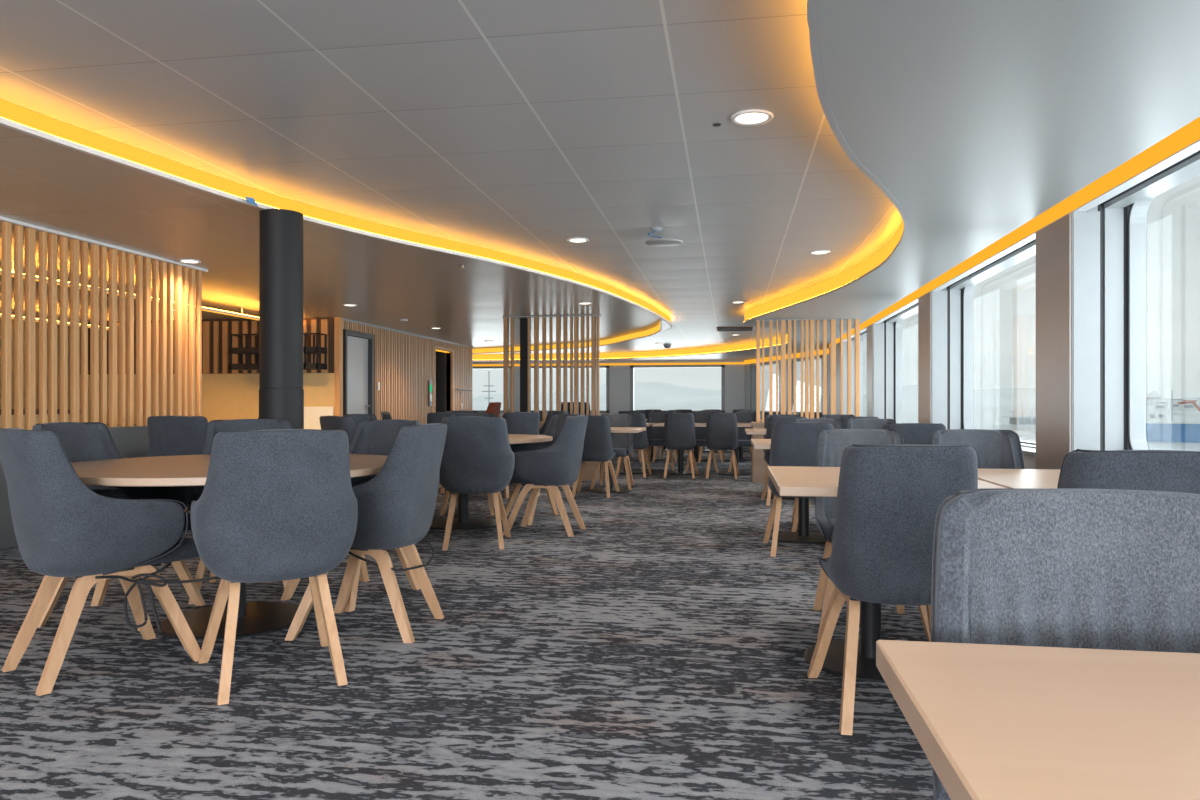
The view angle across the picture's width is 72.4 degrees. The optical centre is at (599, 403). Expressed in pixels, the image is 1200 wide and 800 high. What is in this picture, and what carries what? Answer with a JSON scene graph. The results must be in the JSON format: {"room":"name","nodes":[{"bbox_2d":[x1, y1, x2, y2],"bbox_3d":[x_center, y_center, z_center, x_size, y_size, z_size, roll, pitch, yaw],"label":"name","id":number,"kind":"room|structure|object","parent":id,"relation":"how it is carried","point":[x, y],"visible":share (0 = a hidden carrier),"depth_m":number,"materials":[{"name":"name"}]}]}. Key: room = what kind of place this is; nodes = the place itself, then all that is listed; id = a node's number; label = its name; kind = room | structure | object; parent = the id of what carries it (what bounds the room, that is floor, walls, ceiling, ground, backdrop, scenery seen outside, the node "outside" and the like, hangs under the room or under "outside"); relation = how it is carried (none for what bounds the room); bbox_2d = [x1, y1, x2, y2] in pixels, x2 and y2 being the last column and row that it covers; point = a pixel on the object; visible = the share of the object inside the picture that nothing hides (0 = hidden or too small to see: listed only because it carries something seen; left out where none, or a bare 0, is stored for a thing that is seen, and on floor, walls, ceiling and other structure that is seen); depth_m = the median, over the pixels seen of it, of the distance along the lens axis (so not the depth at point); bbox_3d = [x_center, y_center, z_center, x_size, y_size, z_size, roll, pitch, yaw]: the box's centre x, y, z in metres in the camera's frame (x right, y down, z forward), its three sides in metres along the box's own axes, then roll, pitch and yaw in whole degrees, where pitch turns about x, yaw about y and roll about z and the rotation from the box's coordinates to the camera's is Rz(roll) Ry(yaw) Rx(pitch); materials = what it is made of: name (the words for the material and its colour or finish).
{"room":"ship interior","nodes":[
{"label":"ship interior","id":0,"kind":"room"},
{"bbox_2d":[0,312,79,408],"bbox_3d":[-8.034,-0.195,9.677,0.100,2.450,26.600,0,0,9],"label":"wall","id":1,"kind":"structure","parent":0,"point":[12,314],"depth_m":11.27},
{"bbox_2d":[79,317,342,425],"bbox_3d":[-5.538,-0.080,11.590,4.030,2.219,0.140,0,0,9],"label":"wall","id":2,"kind":"structure","parent":0,"point":[227,394],"depth_m":11.47,"materials":[{"name":"brown wood"}]},
{"bbox_2d":[230,333,326,369],"bbox_3d":[-4.398,-0.713,11.217,1.290,0.485,0.260,0,0,9],"label":"wall shelf","id":3,"kind":"object","parent":2,"relation":"attached to","point":[246,350],"visible":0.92,"depth_m":11.15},
{"bbox_2d":[0,125,670,348],"bbox_3d":[-4.017,-1.244,7.218,8.405,0.109,23.000,0,0,9],"label":"ceiling","id":4,"kind":"structure","parent":0,"point":[43,183],"depth_m":6.85,"materials":[{"name":"paint"}]},
{"bbox_2d":[0,259,258,319],"bbox_3d":[-4.734,-1.118,7.306,0.040,0.142,7.950,0,0,9],"label":"light strip","id":5,"kind":"object","parent":4,"relation":"hanging from","point":[242,315],"visible":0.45,"depth_m":9.27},
{"bbox_2d":[0,99,670,321],"bbox_3d":[-1.743,-1.255,4.356,1.082,0.086,18.073,0,0,16],"label":"strip","id":6,"kind":"object","parent":4,"relation":"attached to","point":[10,111],"visible":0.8,"depth_m":4.96,"materials":[{"name":"plastic"}]},
{"bbox_2d":[0,117,672,329],"bbox_3d":[-1.706,-1.200,4.473,1.088,0.024,18.320,0,0,16],"label":"trim","id":7,"kind":"structure","parent":4,"relation":"attached to","point":[4,122],"depth_m":4.78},
{"bbox_2d":[473,321,661,353],"bbox_3d":[-1.188,-1.139,15.672,1.694,0.099,8.704,0,0,-39],"label":"strip","id":8,"kind":"object","parent":4,"relation":"attached to","point":[657,329],"visible":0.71,"depth_m":15.06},
{"bbox_2d":[343,320,472,424],"bbox_3d":[-3.173,-0.080,14.202,0.124,2.219,5.940,0,0,9],"label":"wall","id":9,"kind":"structure","parent":0,"point":[403,363],"depth_m":13.72,"materials":[{"name":"brown wood"}]},
{"bbox_2d":[343,329,373,415],"bbox_3d":[-3.533,-0.005,11.885,0.150,2.070,0.910,0,0,9],"label":"door","id":10,"kind":"structure","parent":9,"relation":"in","point":[358,347],"depth_m":11.94,"materials":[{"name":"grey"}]},
{"bbox_2d":[343,318,473,347],"bbox_3d":[-3.174,-1.174,14.202,0.142,0.028,5.940,0,0,9],"label":"trim","id":11,"kind":"structure","parent":9,"relation":"attached to","point":[344,319],"depth_m":13.37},
{"bbox_2d":[434,346,453,412],"bbox_3d":[-3.368,-0.013,15.443,0.912,2.085,1.030,0,0,9],"label":"door","id":12,"kind":"structure","parent":9,"relation":"in","point":[440,376],"depth_m":15.86,"materials":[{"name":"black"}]},
{"bbox_2d":[0,0,902,354],"bbox_3d":[-2.375,-1.340,8.679,11.390,0.080,26.400,0,0,9],"label":"ceiling","id":13,"kind":"structure","parent":0,"point":[519,128],"depth_m":3.75,"materials":[{"name":"paint"}]},
{"bbox_2d":[645,227,682,246],"bbox_3d":[0.480,-1.262,6.219,0.290,0.075,0.415,0,0,9],"label":"detector","id":14,"kind":"object","parent":13,"relation":"hanging from","point":[661,242],"visible":1,"depth_m":6.19,"materials":[{"name":"grey metal"}]},
{"bbox_2d":[473,0,908,360],"bbox_3d":[0.741,-1.149,9.217,8.180,0.022,27.320,0,0,-11],"label":"trim","id":15,"kind":"structure","parent":13,"relation":"attached to","point":[812,5],"depth_m":3.74,"materials":[{"name":"paint"}]},
{"bbox_2d":[717,327,752,330],"bbox_3d":[2.318,-1.288,14.111,0.600,0.024,0.600,0,0,9],"label":"ceiling vent","id":16,"kind":"object","parent":13,"relation":"in","point":[718,328],"visible":0.96,"depth_m":13.90,"materials":[{"name":"metal"}]},
{"bbox_2d":[731,110,772,125],"bbox_3d":[0.688,-1.295,3.714,0.190,0.010,0.190,0,0,9],"label":"recessed light","id":17,"kind":"object","parent":13,"relation":"in","point":[747,117],"visible":1,"depth_m":3.71,"materials":[{"name":"white plastic"}]},
{"bbox_2d":[0,446,933,799],"bbox_3d":[-2.121,1.060,8.816,11.850,0.060,26.750,0,0,9],"label":"floor","id":18,"kind":"structure","parent":0,"point":[655,650],"depth_m":2.99,"materials":[{"name":"carpet"}]},
{"bbox_2d":[0,409,79,428],"bbox_3d":[-6.692,0.545,6.326,0.800,0.970,6.100,0,0,9],"label":"countertop","id":19,"kind":"structure","parent":18,"relation":"on","point":[12,410],"depth_m":8.68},
{"bbox_2d":[0,409,79,414],"bbox_3d":[-6.692,0.085,6.326,0.800,0.050,6.100,0,0,9],"label":"countertop","id":20,"kind":"structure","parent":19,"relation":"on","point":[12,410],"depth_m":8.76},
{"bbox_2d":[0,428,200,695],"bbox_3d":[-1.976,0.559,3.236,0.568,0.942,0.631,0,0,40],"label":"armchair","id":21,"kind":"object","parent":18,"relation":"on","point":[63,527],"visible":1,"depth_m":3.01,"materials":[{"name":"grey fabric"}]},
{"bbox_2d":[0,216,207,549],"bbox_3d":[-4.119,-0.080,5.311,0.700,2.219,4.800,0,0,9],"label":"screen","id":22,"kind":"object","parent":18,"relation":"on","point":[130,440],"visible":0.59,"depth_m":6.01,"materials":[{"name":"brown laminate"}]},
{"bbox_2d":[32,422,204,630],"bbox_3d":[-2.341,0.559,3.984,0.631,0.942,0.568,0,0,3],"label":"armchair","id":23,"kind":"object","parent":18,"relation":"on","point":[81,441],"visible":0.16,"depth_m":4.17,"materials":[{"name":"grey fabric"}]},
{"bbox_2d":[147,415,207,511],"bbox_3d":[-3.269,0.559,6.577,0.568,0.942,0.631,0,0,2],"label":"armchair","id":24,"kind":"object","parent":18,"relation":"on","point":[172,435],"visible":0.4,"depth_m":6.30,"materials":[{"name":"grey fabric"}]},
{"bbox_2d":[71,454,387,640],"bbox_3d":[-1.731,0.655,3.899,1.600,0.750,1.600,0,0,9],"label":"round table","id":25,"kind":"object","parent":18,"relation":"on","point":[254,618],"visible":0.4,"depth_m":3.73,"materials":[{"name":"brown wood"}]},
{"bbox_2d":[187,419,292,603],"bbox_3d":[-1.974,0.559,4.580,0.568,0.942,0.631,0,0,-19],"label":"armchair","id":26,"kind":"object","parent":18,"relation":"on","point":[213,427],"visible":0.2,"depth_m":4.77,"materials":[{"name":"grey fabric"}]},
{"bbox_2d":[190,429,357,704],"bbox_3d":[-1.244,0.559,3.141,0.568,0.942,0.631,0,0,-29],"label":"armchair","id":27,"kind":"object","parent":18,"relation":"on","point":[273,504],"visible":1,"depth_m":2.90,"materials":[{"name":"grey fabric"}]},
{"bbox_2d":[95,562,218,633],"bbox_3d":[-1.631,0.757,3.194,0.526,0.259,0.235,0,0,-6],"label":"cord","id":28,"kind":"object","parent":27,"relation":"attached to","point":[147,583],"visible":0.91,"depth_m":3.17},
{"bbox_2d":[259,209,303,428],"bbox_3d":[-1.988,-0.080,5.119,0.262,2.219,0.262,0,0,9],"label":"column","id":29,"kind":"structure","parent":18,"relation":"on","point":[281,391],"depth_m":5.01,"materials":[{"name":"black metal"}]},
{"bbox_2d":[304,407,333,429],"bbox_3d":[-3.872,0.532,11.152,0.450,0.990,0.179,0,0,9],"label":"leaning board","id":30,"kind":"object","parent":18,"relation":"on","point":[312,415],"visible":0.24,"depth_m":11.20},
{"bbox_2d":[320,416,356,442],"bbox_3d":[-1.829,0.559,6.403,0.631,0.942,0.568,0,0,-44],"label":"armchair","id":31,"kind":"object","parent":18,"relation":"on","point":[347,424],"visible":0.2,"depth_m":6.09,"materials":[{"name":"grey fabric"}]},
{"bbox_2d":[281,419,420,611],"bbox_3d":[-1.315,0.559,4.445,0.568,0.942,0.631,0,0,30],"label":"armchair","id":32,"kind":"object","parent":18,"relation":"on","point":[374,437],"visible":0.2,"depth_m":4.69,"materials":[{"name":"grey fabric"}]},
{"bbox_2d":[344,414,376,422],"bbox_3d":[-1.939,0.559,7.346,0.631,0.942,0.568,0,0,15],"label":"armchair","id":33,"kind":"object","parent":18,"relation":"on","point":[358,417],"visible":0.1,"depth_m":7.50,"materials":[{"name":"grey fabric"}]},
{"bbox_2d":[285,423,446,642],"bbox_3d":[-1.045,0.559,3.781,0.631,0.942,0.568,0,0,8],"label":"armchair","id":34,"kind":"object","parent":18,"relation":"on","point":[396,506],"visible":0.85,"depth_m":3.58,"materials":[{"name":"grey fabric"}]},
{"bbox_2d":[348,539,434,570],"bbox_3d":[-0.961,0.696,3.797,0.319,0.140,0.412,0,0,9],"label":"cord","id":35,"kind":"object","parent":34,"relation":"attached to","point":[426,540],"visible":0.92,"depth_m":3.61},
{"bbox_2d":[427,412,454,492],"bbox_3d":[-1.634,0.559,9.173,0.568,0.942,0.631,0,0,9],"label":"armchair","id":36,"kind":"object","parent":18,"relation":"on","point":[436,417],"visible":0.12,"depth_m":8.89,"materials":[{"name":"grey fabric"}]},
{"bbox_2d":[440,413,494,515],"bbox_3d":[-1.247,0.559,7.867,0.568,0.942,0.631,0,0,-4],"label":"armchair","id":37,"kind":"object","parent":18,"relation":"on","point":[489,495],"visible":0.12,"depth_m":7.66,"materials":[{"name":"grey fabric"}]},
{"bbox_2d":[439,416,514,549],"bbox_3d":[-0.918,0.559,6.063,0.568,0.942,0.631,0,0,-5],"label":"armchair","id":38,"kind":"object","parent":18,"relation":"on","point":[478,456],"visible":0.86,"depth_m":5.81,"materials":[{"name":"grey fabric"}]},
{"bbox_2d":[430,434,552,529],"bbox_3d":[-1.167,0.655,7.009,1.520,0.750,1.520,0,0,9],"label":"round table","id":39,"kind":"object","parent":18,"relation":"on","point":[463,522],"visible":0.46,"depth_m":6.96,"materials":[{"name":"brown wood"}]},
{"bbox_2d":[485,402,500,416],"bbox_3d":[-2.103,0.498,14.407,0.694,1.064,0.624,0,0,9],"label":"chair","id":40,"kind":"object","parent":18,"relation":"on","point":[494,408],"visible":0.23,"depth_m":14.18,"materials":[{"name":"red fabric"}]},
{"bbox_2d":[480,412,539,497],"bbox_3d":[-1.003,0.559,9.311,0.568,0.942,0.631,0,0,-36],"label":"armchair","id":41,"kind":"object","parent":18,"relation":"on","point":[517,422],"visible":0.29,"depth_m":9.05,"materials":[{"name":"grey fabric"}]},
{"bbox_2d":[520,318,527,411],"bbox_3d":[-1.051,-0.080,11.446,0.140,2.219,0.140,0,0,9],"label":"post","id":42,"kind":"object","parent":18,"relation":"on","point":[523,321],"visible":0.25,"depth_m":11.39,"materials":[{"name":"black metal"}]},
{"bbox_2d":[501,414,580,524],"bbox_3d":[-0.507,0.559,7.330,0.631,0.942,0.568,0,0,-34],"label":"armchair","id":43,"kind":"object","parent":18,"relation":"on","point":[556,421],"visible":0.27,"depth_m":7.55,"materials":[{"name":"grey fabric"}]},
{"bbox_2d":[503,415,587,536],"bbox_3d":[-0.424,0.559,6.617,0.631,0.942,0.568,0,0,12],"label":"armchair","id":44,"kind":"object","parent":18,"relation":"on","point":[559,464],"visible":1,"depth_m":6.38,"materials":[{"name":"grey fabric"}]},
{"bbox_2d":[503,315,600,480],"bbox_3d":[-0.645,-0.080,11.169,1.349,2.219,0.280,0,0,9],"label":"slatted partition","id":45,"kind":"structure","parent":18,"relation":"on","point":[589,467],"depth_m":11.04,"materials":[{"name":"brown wood"}]},
{"bbox_2d":[539,411,567,434],"bbox_3d":[-0.752,0.559,10.507,0.631,0.942,0.568,0,0,-30],"label":"armchair","id":46,"kind":"object","parent":18,"relation":"on","point":[542,429],"visible":0.15,"depth_m":10.77,"materials":[{"name":"grey fabric"}]},
{"bbox_2d":[572,415,618,497],"bbox_3d":[-0.064,0.577,9.307,0.503,0.906,0.606,0,0,9],"label":"dining chair","id":47,"kind":"object","parent":18,"relation":"on","point":[597,447],"visible":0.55,"depth_m":9.07,"materials":[{"name":"grey fabric"}]},
{"bbox_2d":[590,414,633,489],"bbox_3d":[0.174,0.577,10.166,0.503,0.906,0.606,0,0,9],"label":"dining chair","id":48,"kind":"object","parent":18,"relation":"on","point":[622,442],"visible":0.49,"depth_m":10.33,"materials":[{"name":"grey fabric"}]},
{"bbox_2d":[588,427,645,492],"bbox_3d":[0.114,0.659,9.722,0.772,0.741,0.950,0,0,9],"label":"dining table","id":49,"kind":"object","parent":18,"relation":"on","point":[613,429],"visible":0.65,"depth_m":9.67,"materials":[{"name":"brown wood"}]},
{"bbox_2d":[615,413,651,477],"bbox_3d":[0.469,0.577,11.774,0.503,0.906,0.606,0,0,9],"label":"dining chair","id":50,"kind":"object","parent":18,"relation":"on","point":[640,441],"visible":0.41,"depth_m":11.54,"materials":[{"name":"grey fabric"}]},
{"bbox_2d":[642,412,673,471],"bbox_3d":[0.922,0.577,12.711,0.503,0.906,0.606,0,0,9],"label":"dining chair","id":51,"kind":"object","parent":18,"relation":"on","point":[655,435],"visible":0.44,"depth_m":12.91,"materials":[{"name":"grey fabric"}]},
{"bbox_2d":[652,423,705,474],"bbox_3d":[1.199,0.659,12.162,0.772,0.741,0.950,0,0,9],"label":"dining table","id":52,"kind":"object","parent":18,"relation":"on","point":[680,471],"visible":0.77,"depth_m":12.12,"materials":[{"name":"brown wood"}]},
{"bbox_2d":[664,413,698,477],"bbox_3d":[1.141,0.577,11.667,0.503,0.906,0.606,0,0,9],"label":"dining chair","id":53,"kind":"object","parent":18,"relation":"on","point":[679,428],"visible":1,"depth_m":11.43,"materials":[{"name":"grey fabric"}]},
{"bbox_2d":[685,412,718,472],"bbox_3d":[1.573,0.577,12.607,0.503,0.906,0.606,0,0,9],"label":"dining chair","id":54,"kind":"object","parent":18,"relation":"on","point":[699,417],"visible":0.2,"depth_m":12.81,"materials":[{"name":"grey fabric"}]},
{"bbox_2d":[698,411,724,462],"bbox_3d":[1.979,0.577,14.602,0.503,0.906,0.606,0,0,9],"label":"dining chair","id":55,"kind":"object","parent":18,"relation":"on","point":[722,456],"visible":0.07,"depth_m":14.39,"materials":[{"name":"grey fabric"}]},
{"bbox_2d":[705,413,738,478],"bbox_3d":[1.719,0.577,11.576,0.503,0.906,0.606,0,0,9],"label":"dining chair","id":56,"kind":"object","parent":18,"relation":"on","point":[721,428],"visible":1,"depth_m":11.34,"materials":[{"name":"grey fabric"}]},
{"bbox_2d":[718,423,750,475],"bbox_3d":[1.989,0.659,12.037,0.772,0.741,0.950,0,0,9],"label":"dining table","id":57,"kind":"object","parent":18,"relation":"on","point":[738,424],"visible":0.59,"depth_m":11.96,"materials":[{"name":"brown wood"}]},
{"bbox_2d":[728,412,755,471],"bbox_3d":[2.206,0.577,12.507,0.503,0.906,0.606,0,0,9],"label":"dining chair","id":58,"kind":"object","parent":18,"relation":"on","point":[744,440],"visible":0.34,"depth_m":12.72,"materials":[{"name":"grey fabric"}]},
{"bbox_2d":[745,429,794,498],"bbox_3d":[2.010,0.659,9.118,0.772,0.741,0.950,0,0,9],"label":"dining table","id":59,"kind":"object","parent":18,"relation":"on","point":[747,431],"visible":0.22,"depth_m":8.89,"materials":[{"name":"brown wood"}]},
{"bbox_2d":[764,414,798,478],"bbox_3d":[2.159,0.577,9.659,0.503,0.906,0.606,0,0,9],"label":"dining chair","id":60,"kind":"object","parent":18,"relation":"on","point":[768,415],"visible":0.19,"depth_m":9.89,"materials":[{"name":"grey fabric"}]},
{"bbox_2d":[761,416,809,505],"bbox_3d":[1.942,0.577,8.543,0.503,0.906,0.606,0,0,9],"label":"dining chair","id":61,"kind":"object","parent":18,"relation":"on","point":[771,421],"visible":0.28,"depth_m":8.33,"materials":[{"name":"grey fabric"}]},
{"bbox_2d":[751,439,825,543],"bbox_3d":[1.561,0.659,6.283,0.772,0.741,0.950,0,0,9],"label":"dining table","id":62,"kind":"object","parent":18,"relation":"on","point":[803,536],"visible":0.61,"depth_m":6.25,"materials":[{"name":"brown wood"}]},
{"bbox_2d":[763,423,833,556],"bbox_3d":[1.409,0.577,5.762,0.503,0.906,0.606,0,0,10],"label":"dining chair","id":63,"kind":"object","parent":18,"relation":"on","point":[792,444],"visible":0.39,"depth_m":5.51,"materials":[{"name":"grey fabric"}]},
{"bbox_2d":[751,318,860,482],"bbox_3d":[2.799,-0.054,10.856,1.570,2.169,0.600,0,0,9],"label":"partition","id":64,"kind":"structure","parent":18,"relation":"on","point":[758,463],"depth_m":11.00,"materials":[{"name":"brown wood"}]},
{"bbox_2d":[791,418,842,531],"bbox_3d":[1.833,0.577,6.835,0.503,0.906,0.606,0,0,9],"label":"dining chair","id":65,"kind":"object","parent":18,"relation":"on","point":[837,424],"visible":0.19,"depth_m":7.05,"materials":[{"name":"grey fabric"}]},
{"bbox_2d":[839,416,878,428],"bbox_3d":[2.633,0.577,8.434,0.503,0.906,0.606,0,0,9],"label":"dining chair","id":66,"kind":"object","parent":18,"relation":"on","point":[843,420],"visible":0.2,"depth_m":8.17,"materials":[{"name":"grey fabric"}]},
{"bbox_2d":[846,418,895,428],"bbox_3d":[2.277,0.577,6.765,0.503,0.906,0.606,0,0,8],"label":"dining chair","id":67,"kind":"object","parent":18,"relation":"on","point":[868,423],"visible":0.15,"depth_m":7.01,"materials":[{"name":"grey fabric"}]},
{"bbox_2d":[813,429,930,641],"bbox_3d":[1.245,0.577,3.830,0.503,0.906,0.606,0,0,9],"label":"dining chair","id":68,"kind":"object","parent":18,"relation":"on","point":[831,443],"visible":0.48,"depth_m":4.04,"materials":[{"name":"grey fabric"}]},
{"bbox_2d":[767,466,1004,681],"bbox_3d":[1.087,0.659,3.290,0.772,0.741,0.950,0,0,9],"label":"dining table","id":69,"kind":"object","parent":18,"relation":"on","point":[787,480],"visible":0.4,"depth_m":3.25,"materials":[{"name":"brown wood"}]},
{"bbox_2d":[807,444,977,734],"bbox_3d":[1.000,0.577,2.790,0.503,0.906,0.606,0,0,7],"label":"dining chair","id":70,"kind":"object","parent":18,"relation":"on","point":[889,497],"visible":0.65,"depth_m":2.55,"materials":[{"name":"grey fabric"}]},
{"bbox_2d":[882,423,945,444],"bbox_3d":[2.106,0.577,5.622,0.503,0.906,0.606,0,0,9],"label":"dining chair","id":71,"kind":"object","parent":18,"relation":"on","point":[912,433],"visible":0.11,"depth_m":5.33,"materials":[{"name":"grey fabric"}]},
{"bbox_2d":[931,429,1024,468],"bbox_3d":[1.792,0.577,3.774,0.503,0.906,0.606,0,0,7],"label":"dining chair","id":72,"kind":"object","parent":18,"relation":"on","point":[994,449],"visible":0.25,"depth_m":4.00,"materials":[{"name":"grey fabric"}]},
{"bbox_2d":[978,469,1060,488],"bbox_3d":[1.864,0.659,3.167,0.772,0.741,0.950,0,0,9],"label":"dining table","id":73,"kind":"object","parent":18,"relation":"on","point":[1007,478],"visible":0.02,"depth_m":3.22,"materials":[{"name":"brown wood"}]},
{"bbox_2d":[876,640,1199,799],"bbox_3d":[0.646,0.659,0.480,0.772,0.741,0.950,0,0,9],"label":"dining table","id":74,"kind":"object","parent":18,"relation":"on","point":[992,722],"visible":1,"depth_m":0.76,"materials":[{"name":"brown wood"}]},
{"bbox_2d":[931,488,1199,799],"bbox_3d":[0.646,0.575,0.883,0.554,0.910,0.606,0,0,9],"label":"dining chair","id":75,"kind":"object","parent":18,"relation":"on","point":[1110,569],"visible":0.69,"depth_m":1.12,"materials":[{"name":"grey fabric"}]},
{"bbox_2d":[1057,449,1199,491],"bbox_3d":[1.549,0.577,2.490,0.503,0.906,0.606,0,0,10],"label":"dining chair","id":76,"kind":"object","parent":18,"relation":"on","point":[1154,470],"visible":0.16,"depth_m":2.21,"materials":[{"name":"grey fabric"}]},
{"bbox_2d":[473,359,744,416],"bbox_3d":[-1.088,-0.195,21.941,9.780,2.450,0.200,0,0,9],"label":"wall","id":77,"kind":"structure","parent":0,"point":[619,375],"depth_m":21.55,"materials":[{"name":"paint"}]},
{"bbox_2d":[473,366,509,412],"bbox_3d":[-3.389,-0.383,22.306,2.120,1.265,0.160,0,0,9],"label":"window","id":78,"kind":"structure","parent":77,"relation":"in","point":[482,367],"depth_m":22.14,"materials":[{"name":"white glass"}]},
{"bbox_2d":[531,366,608,412],"bbox_3d":[-0.900,-0.383,21.911,2.360,1.265,0.160,0,0,9],"label":"window","id":79,"kind":"structure","parent":77,"relation":"in","point":[532,367],"depth_m":21.66,"materials":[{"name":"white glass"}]},
{"bbox_2d":[473,362,743,365],"bbox_3d":[-1.106,-1.045,21.826,9.780,0.050,0.028,0,0,9],"label":"strip","id":80,"kind":"object","parent":77,"relation":"attached to","point":[721,362],"visible":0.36,"depth_m":21.46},
{"bbox_2d":[630,365,724,412],"bbox_3d":[2.018,-0.383,21.448,2.470,1.265,0.160,0,0,9],"label":"window","id":81,"kind":"structure","parent":77,"relation":"in","point":[632,367],"depth_m":21.42,"materials":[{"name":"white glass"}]},
{"bbox_2d":[745,344,828,418],"bbox_3d":[4.295,-0.195,18.896,0.200,2.450,4.502,0,0,-12],"label":"wall","id":82,"kind":"structure","parent":0,"point":[747,366],"depth_m":18.97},
{"bbox_2d":[750,360,779,413],"bbox_3d":[4.075,-0.383,19.924,0.160,1.265,1.800,0,0,-12],"label":"window","id":83,"kind":"structure","parent":82,"relation":"in","point":[752,366],"depth_m":20.71,"materials":[{"name":"clear glass"}]},
{"bbox_2d":[744,349,828,363],"bbox_3d":[4.182,-1.070,18.872,0.028,0.100,4.502,0,0,-12],"label":"strip","id":84,"kind":"object","parent":82,"relation":"attached to","point":[798,355],"visible":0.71,"depth_m":18.96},
{"bbox_2d":[791,355,822,414],"bbox_3d":[4.525,-0.383,17.822,0.160,1.265,1.700,0,0,-12],"label":"window","id":85,"kind":"structure","parent":82,"relation":"in","point":[820,356],"depth_m":18.00,"materials":[{"name":"clear glass"}]},
{"bbox_2d":[473,0,1199,361],"bbox_3d":[1.271,-1.220,9.387,9.250,0.159,28.553,0,0,-11],"label":"ceiling","id":86,"kind":"structure","parent":0,"point":[979,118],"depth_m":3.13,"materials":[{"name":"paint"}]},
{"bbox_2d":[473,35,903,359],"bbox_3d":[0.743,-1.229,9.218,8.177,0.138,27.320,0,0,-11],"label":"strip","id":87,"kind":"object","parent":86,"relation":"attached to","point":[857,271],"visible":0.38,"depth_m":10.18,"materials":[{"name":"plastic"}]},
{"bbox_2d":[837,139,1199,468],"bbox_3d":[3.118,-0.180,5.682,0.380,2.420,22.200,0,0,9],"label":"wall","id":88,"kind":"structure","parent":0,"point":[1029,462],"depth_m":4.86,"materials":[{"name":"paint"}]},
{"bbox_2d":[829,343,839,414],"bbox_3d":[4.529,-0.090,15.836,0.012,2.080,1.692,0,0,9],"label":"trim","id":89,"kind":"structure","parent":88,"relation":"attached to","point":[838,344],"depth_m":15.35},
{"bbox_2d":[843,321,883,416],"bbox_3d":[4.352,-0.465,13.510,0.405,1.650,3.010,0,0,9],"label":"window","id":90,"kind":"structure","parent":88,"relation":"in","point":[863,335],"depth_m":14.95,"materials":[{"name":"metal"}]},
{"bbox_2d":[867,324,872,416],"bbox_3d":[3.897,-0.090,11.846,0.012,2.080,0.472,0,0,9],"label":"trim","id":91,"kind":"structure","parent":88,"relation":"attached to","point":[869,328],"depth_m":11.75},
{"bbox_2d":[873,288,945,422],"bbox_3d":[3.821,-0.465,10.162,0.405,1.650,2.930,0,0,9],"label":"window","id":92,"kind":"structure","parent":88,"relation":"in","point":[887,337],"depth_m":11.56,"materials":[{"name":"metal"}]},
{"bbox_2d":[918,292,930,422],"bbox_3d":[3.368,-0.090,8.513,0.012,2.080,0.522,0,0,9],"label":"trim","id":93,"kind":"structure","parent":88,"relation":"attached to","point":[924,302],"depth_m":8.49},
{"bbox_2d":[829,117,1199,347],"bbox_3d":[2.928,-1.206,5.737,0.011,0.128,22.050,0,0,9],"label":"light strip","id":94,"kind":"object","parent":88,"relation":"attached to","point":[1189,133],"visible":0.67,"depth_m":4.80,"materials":[{"name":"plastic"}]},
{"bbox_2d":[932,205,1097,456],"bbox_3d":[3.288,-0.465,6.799,0.405,1.650,2.940,0,0,9],"label":"window","id":95,"kind":"structure","parent":88,"relation":"in","point":[952,308],"depth_m":8.20,"materials":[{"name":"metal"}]},
{"bbox_2d":[1036,214,1070,468],"bbox_3d":[2.832,-0.090,5.132,0.012,2.080,0.547,0,0,9],"label":"pillar","id":96,"kind":"structure","parent":88,"relation":"attached to","point":[1053,242],"depth_m":5.09,"materials":[{"name":"metal"}]},
{"bbox_2d":[1073,150,1199,450],"bbox_3d":[2.749,-0.465,3.404,0.405,1.650,2.945,0,0,9],"label":"window","id":97,"kind":"structure","parent":88,"relation":"in","point":[1109,242],"depth_m":4.81,"materials":[{"name":"metal"}]},
{"label":"outside","id":98,"kind":"structure","parent":0,"visible":0},
{"bbox_2d":[1154,402,1167,410],"bbox_3d":[389.963,1.730,570.000,6.800,6.600,10.800,0,0,43],"label":"building","id":99,"kind":"structure","parent":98,"point":[1159,406],"depth_m":566.41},
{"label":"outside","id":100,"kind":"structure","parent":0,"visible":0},
{"bbox_2d":[473,382,1035,406],"bbox_3d":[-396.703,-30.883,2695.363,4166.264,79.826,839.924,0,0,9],"label":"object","id":101,"kind":"object","parent":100,"point":[646,394],"visible":0.2,"depth_m":2320.91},
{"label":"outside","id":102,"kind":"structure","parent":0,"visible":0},
{"bbox_2d":[473,407,1199,450],"bbox_3d":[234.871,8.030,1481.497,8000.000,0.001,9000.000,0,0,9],"label":"sea","id":103,"kind":"structure","parent":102,"point":[983,417],"depth_m":526.79,"materials":[{"name":"liquid"}]},
{"bbox_2d":[993,406,1035,430],"bbox_3d":[133.426,4.280,249.981,27.000,7.500,5.200,0,0,2],"label":"passenger boat","id":104,"kind":"object","parent":103,"relation":"on","point":[1016,423],"visible":0.36,"depth_m":247.93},
{"bbox_2d":[1146,390,1199,442],"bbox_3d":[123.749,1.030,173.909,32.000,14.000,5.000,0,0,33],"label":"vessel","id":105,"kind":"object","parent":103,"relation":"on","point":[1158,429],"visible":0.38,"depth_m":173.63,"materials":[{"name":"metal"}]},
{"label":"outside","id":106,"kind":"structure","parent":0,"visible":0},
{"bbox_2d":[1158,397,1199,414],"bbox_3d":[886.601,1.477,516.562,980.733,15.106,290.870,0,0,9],"label":"hill","id":107,"kind":"structure","parent":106,"point":[1182,412],"depth_m":613.78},
{"bbox_2d":[1169,399,1182,410],"bbox_3d":[421.463,0.730,600.000,6.800,8.600,10.800,0,0,43],"label":"building","id":108,"kind":"structure","parent":107,"relation":"on","point":[1176,407],"depth_m":596.13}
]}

